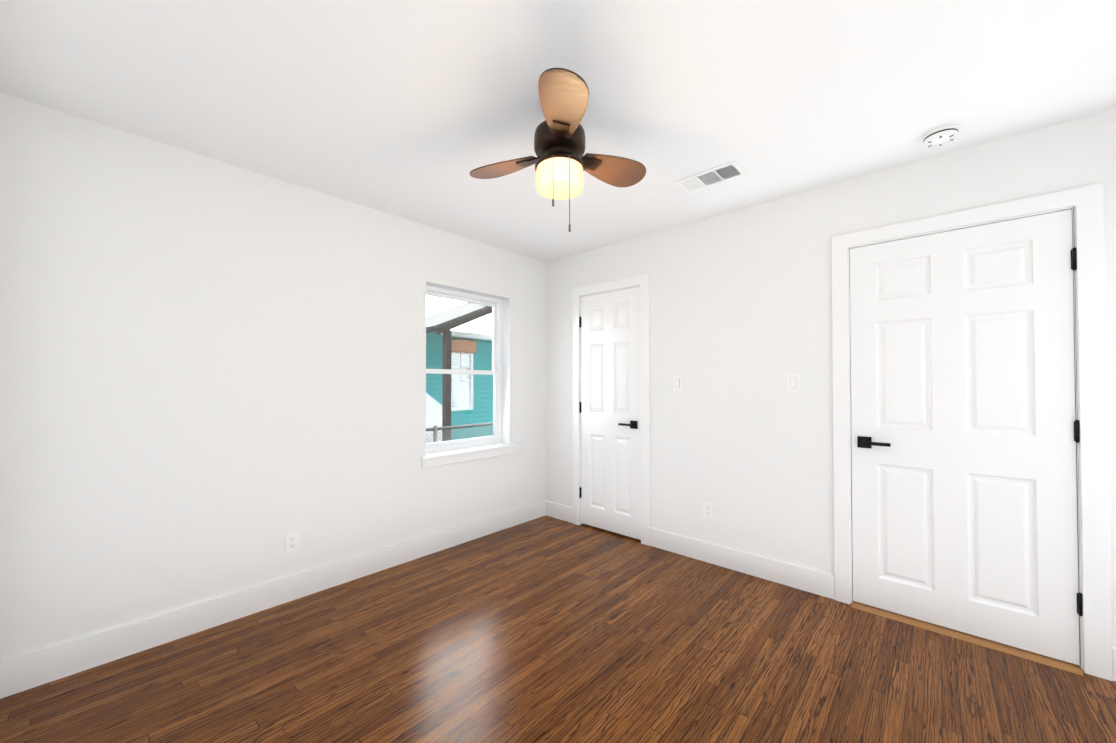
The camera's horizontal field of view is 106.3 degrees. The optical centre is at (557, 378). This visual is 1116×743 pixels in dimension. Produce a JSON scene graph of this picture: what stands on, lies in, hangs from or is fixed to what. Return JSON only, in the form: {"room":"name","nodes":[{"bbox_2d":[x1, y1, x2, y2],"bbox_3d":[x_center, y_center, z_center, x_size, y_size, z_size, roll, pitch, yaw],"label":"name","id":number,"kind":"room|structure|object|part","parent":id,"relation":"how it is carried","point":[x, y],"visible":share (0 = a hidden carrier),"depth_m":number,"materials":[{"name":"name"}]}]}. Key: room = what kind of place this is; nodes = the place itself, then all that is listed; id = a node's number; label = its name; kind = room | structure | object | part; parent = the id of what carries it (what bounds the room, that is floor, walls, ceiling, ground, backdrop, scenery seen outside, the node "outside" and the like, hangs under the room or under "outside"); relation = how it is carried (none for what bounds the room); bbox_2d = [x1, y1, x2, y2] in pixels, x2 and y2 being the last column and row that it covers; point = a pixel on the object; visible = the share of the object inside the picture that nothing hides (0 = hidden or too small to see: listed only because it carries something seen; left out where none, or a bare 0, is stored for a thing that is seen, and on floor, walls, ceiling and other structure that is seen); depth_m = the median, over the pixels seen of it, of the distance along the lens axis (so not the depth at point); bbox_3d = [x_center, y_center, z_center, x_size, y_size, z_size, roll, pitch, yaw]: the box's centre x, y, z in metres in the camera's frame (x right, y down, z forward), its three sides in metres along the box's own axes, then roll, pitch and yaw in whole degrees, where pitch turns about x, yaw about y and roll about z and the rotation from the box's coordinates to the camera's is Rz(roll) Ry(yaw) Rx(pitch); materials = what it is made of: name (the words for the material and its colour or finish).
{"room":"empty bedroom","nodes":[
{"label":"empty bedroom","id":0,"kind":"room"},
{"bbox_2d":[0,93,545,661],"bbox_3d":[-1.262,0.080,2.920,0.180,2.440,3.565,-1,-1,42],"label":"wall","id":1,"kind":"structure","parent":0,"point":[212,377],"depth_m":2.16,"materials":[{"name":"white paint"}]},
{"bbox_2d":[0,501,543,698],"bbox_3d":[-1.179,1.229,2.848,0.019,0.140,3.181,-1,-1,42],"label":"baseboard","id":2,"kind":"structure","parent":1,"relation":"attached to","point":[33,670],"depth_m":2.18,"materials":[{"name":"white paint"}]},
{"bbox_2d":[285,530,298,553],"bbox_3d":[-1.553,0.959,2.445,0.009,0.118,0.072,-1,-1,42],"label":"outlet","id":3,"kind":"object","parent":1,"relation":"attached to","point":[291,542],"visible":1,"depth_m":2.44,"materials":[{"name":"white plastic"}]},
{"bbox_2d":[420,285,515,467],"bbox_3d":[-0.758,-0.023,3.453,0.225,1.379,0.910,-1,-1,42],"label":"window","id":4,"kind":"structure","parent":1,"relation":"in","point":[495,372],"depth_m":3.53,"materials":[{"name":"white plastic"}]},
{"bbox_2d":[0,515,1115,742],"bbox_3d":[0.645,1.346,1.932,4.310,0.120,4.685,-1,-1,42],"label":"floor","id":5,"kind":"structure","parent":0,"point":[546,629],"depth_m":1.83,"materials":[{"name":"brown wood"}]},
{"bbox_2d":[0,0,1115,261],"bbox_3d":[0.645,-1.213,1.968,4.310,0.120,4.685,-1,-1,42],"label":"ceiling","id":6,"kind":"structure","parent":0,"point":[416,110],"depth_m":1.66,"materials":[{"name":"white paint"}]},
{"bbox_2d":[470,68,645,231],"bbox_3d":[0.000,-0.864,1.813,0.849,0.583,0.855,-1,-1,42],"label":"ceiling fan","id":7,"kind":"object","parent":6,"relation":"hanging from","point":[544,179],"depth_m":1.68,"materials":[{"name":"brown wood"}]},
{"bbox_3d":[-0.244,-0.949,1.894,0.349,0.044,0.170,0,-1,27],"label":"fan blade","id":8,"kind":"part","parent":7,"relation":"part of","materials":[{"name":"brown wood"}]},
{"bbox_3d":[-0.117,-0.945,1.827,0.116,0.020,0.065,0,-1,27],"label":"fan blade bracket","id":9,"kind":"part","parent":7,"relation":"part of","materials":[{"name":"black metal"}]},
{"bbox_3d":[-0.019,-0.779,1.648,0.008,0.209,0.013,0,-1,18],"label":"fan chain","id":10,"kind":"part","parent":7,"relation":"part of","materials":[{"name":"metal"}]},
{"bbox_3d":[0.010,-0.947,1.615,0.065,0.020,0.116,0,-1,-3],"label":"fan blade bracket","id":11,"kind":"part","parent":7,"relation":"part of","materials":[{"name":"black metal"}]},
{"bbox_3d":[0.015,-0.955,1.472,0.170,0.044,0.349,0,-1,-3],"label":"fan blade","id":12,"kind":"part","parent":7,"relation":"part of","materials":[{"name":"brown wood"}]},
{"bbox_3d":[0.047,-0.729,1.650,0.008,0.309,0.013,0,-1,18],"label":"fan chain","id":13,"kind":"part","parent":7,"relation":"part of","materials":[{"name":"metal"}]},
{"bbox_3d":[0.130,-0.944,1.831,0.116,0.020,0.065,1,-1,-33],"label":"fan blade bracket","id":14,"kind":"part","parent":7,"relation":"part of","materials":[{"name":"black metal"}]},
{"bbox_3d":[0.251,-0.949,1.907,0.349,0.044,0.170,1,-1,-33],"label":"fan blade","id":15,"kind":"part","parent":7,"relation":"part of","materials":[{"name":"brown wood"}]},
{"bbox_2d":[674,160,746,192],"bbox_3d":[0.869,-1.141,2.394,0.345,0.012,0.185,-1,-1,42],"label":"ceiling vent","id":16,"kind":"object","parent":6,"relation":"in","point":[715,175],"visible":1,"depth_m":2.38,"materials":[{"name":"white plastic"}]},
{"bbox_2d":[922,124,959,146],"bbox_3d":[1.797,-1.131,1.966,0.132,0.045,0.132,-1,-1,42],"label":"smoke detector","id":17,"kind":"object","parent":6,"relation":"attached to","point":[941,135],"visible":1,"depth_m":1.94,"materials":[{"name":"white plastic"}]},
{"bbox_2d":[545,108,1115,646],"bbox_3d":[1.404,0.083,2.789,4.310,2.450,0.180,-1,-1,42],"label":"wall","id":18,"kind":"structure","parent":0,"point":[741,328],"depth_m":2.72,"materials":[{"name":"white paint"}]},
{"bbox_2d":[544,500,571,522],"bbox_3d":[0.014,1.244,3.901,0.330,0.140,0.019,-1,-1,42],"label":"baseboard","id":19,"kind":"structure","parent":18,"relation":"attached to","point":[555,510],"depth_m":3.90,"materials":[{"name":"white paint"}]},
{"bbox_2d":[579,316,581,497],"bbox_3d":[0.200,0.259,3.749,0.015,1.625,0.016,-1,-1,42],"label":"closet door hinges","id":20,"kind":"object","parent":18,"relation":"attached to","point":[580,492],"visible":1,"depth_m":3.74,"materials":[{"name":"black"}]},
{"bbox_2d":[581,286,640,539],"bbox_3d":[0.428,0.279,3.540,0.615,2.025,0.087,-1,-1,42],"label":"closet door","id":21,"kind":"structure","parent":18,"relation":"in","point":[610,421],"depth_m":3.53,"materials":[{"name":"white paint"}]},
{"bbox_3d":[0.587,0.377,3.391,0.181,0.064,0.082,-1,-1,42],"label":"handle","id":22,"kind":"part","parent":21,"relation":"part of","materials":[{"name":"black metal"}]},
{"bbox_2d":[572,273,649,545],"bbox_3d":[0.486,0.251,3.606,0.784,2.137,0.198,-1,-1,42],"label":"door frame","id":23,"kind":"structure","parent":18,"relation":"attached to","point":[641,281],"depth_m":3.38,"materials":[{"name":"white paint"}]},
{"bbox_2d":[673,375,681,390],"bbox_3d":[0.892,0.038,3.125,0.072,0.118,0.011,-1,-1,42],"label":"light switch","id":24,"kind":"object","parent":18,"relation":"attached to","point":[677,382],"visible":1,"depth_m":3.12,"materials":[{"name":"white plastic"}]},
{"bbox_2d":[703,501,713,519],"bbox_3d":[1.063,0.936,2.959,0.072,0.118,0.009,-1,-1,42],"label":"outlet","id":25,"kind":"object","parent":18,"relation":"attached to","point":[708,510],"visible":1,"depth_m":2.95,"materials":[{"name":"white plastic"}]},
{"bbox_2d":[650,527,834,599],"bbox_3d":[1.168,1.229,2.856,1.216,0.140,0.016,-1,-1,42],"label":"baseboard","id":26,"kind":"structure","parent":18,"relation":"attached to","point":[817,582],"depth_m":2.76,"materials":[{"name":"white paint"}]},
{"bbox_2d":[787,373,799,392],"bbox_3d":[1.465,0.031,2.607,0.072,0.118,0.011,-1,-1,42],"label":"light switch","id":27,"kind":"object","parent":18,"relation":"attached to","point":[793,382],"visible":1,"depth_m":2.60,"materials":[{"name":"white plastic"}]},
{"bbox_2d":[849,209,1082,665],"bbox_3d":[1.992,0.259,2.126,0.834,2.025,0.087,-1,-1,42],"label":"entry door","id":28,"kind":"structure","parent":18,"relation":"in","point":[964,481],"depth_m":2.09,"materials":[{"name":"white paint"}]},
{"bbox_3d":[1.748,0.362,2.342,0.181,0.064,0.082,-1,-1,42],"label":"handle","id":29,"kind":"part","parent":28,"relation":"part of","materials":[{"name":"black metal"}]},
{"bbox_3d":[2.297,0.233,1.853,0.015,1.625,0.016,-1,-1,42],"label":"entry door hinges","id":30,"kind":"part","parent":28,"relation":"part of","materials":[{"name":"black metal"}]},
{"bbox_2d":[851,601,1083,675],"bbox_3d":[2.008,1.284,2.136,0.828,0.011,0.145,-1,-1,42],"label":"entry door threshold sill","id":31,"kind":"structure","parent":18,"relation":"attached to","point":[1036,657],"depth_m":2.04,"materials":[{"name":"brown wood"}]},
{"bbox_2d":[831,183,1112,680],"bbox_3d":[2.047,0.231,2.194,0.994,2.137,0.198,-1,-1,42],"label":"door frame","id":32,"kind":"structure","parent":18,"relation":"attached to","point":[1085,204],"depth_m":1.84,"materials":[{"name":"white paint"}]},
{"bbox_2d":[1112,647,1115,681],"bbox_3d":[2.570,1.212,1.588,0.576,0.140,0.018,-1,-1,42],"label":"baseboard","id":33,"kind":"structure","parent":18,"relation":"attached to","point":[1113,648],"depth_m":1.77,"materials":[{"name":"white paint"}]},
{"label":"outside","id":34,"kind":"structure","parent":0,"visible":0},
{"bbox_3d":[-5.527,2.021,11.610,17.800,0.100,28.000,-1,-1,42],"label":"ground","id":35,"kind":"structure","parent":34,"visible":0},
{"bbox_2d":[426,393,441,442],"bbox_3d":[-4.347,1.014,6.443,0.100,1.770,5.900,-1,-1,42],"label":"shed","id":36,"kind":"object","parent":35,"relation":"on","point":[436,409],"depth_m":8.40,"materials":[{"name":"white"}]},
{"bbox_2d":[426,302,491,440],"bbox_3d":[-1.567,-0.218,8.639,2.400,4.295,3.658,-1,-1,42],"label":"carport","id":37,"kind":"object","parent":35,"relation":"on","point":[436,320],"depth_m":6.69,"materials":[{"name":"black"}]},
{"bbox_2d":[426,422,492,442],"bbox_3d":[-1.268,1.254,5.744,0.049,1.270,9.000,-1,-1,42],"label":"fence","id":38,"kind":"object","parent":35,"relation":"on","point":[435,432],"depth_m":5.64,"materials":[{"name":"black metal"}]},
{"bbox_2d":[426,330,492,439],"bbox_3d":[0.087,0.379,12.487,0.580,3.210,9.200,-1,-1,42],"label":"house","id":39,"kind":"structure","parent":35,"relation":"on","point":[475,380],"depth_m":9.91,"materials":[{"name":"teal wood"}]}
]}

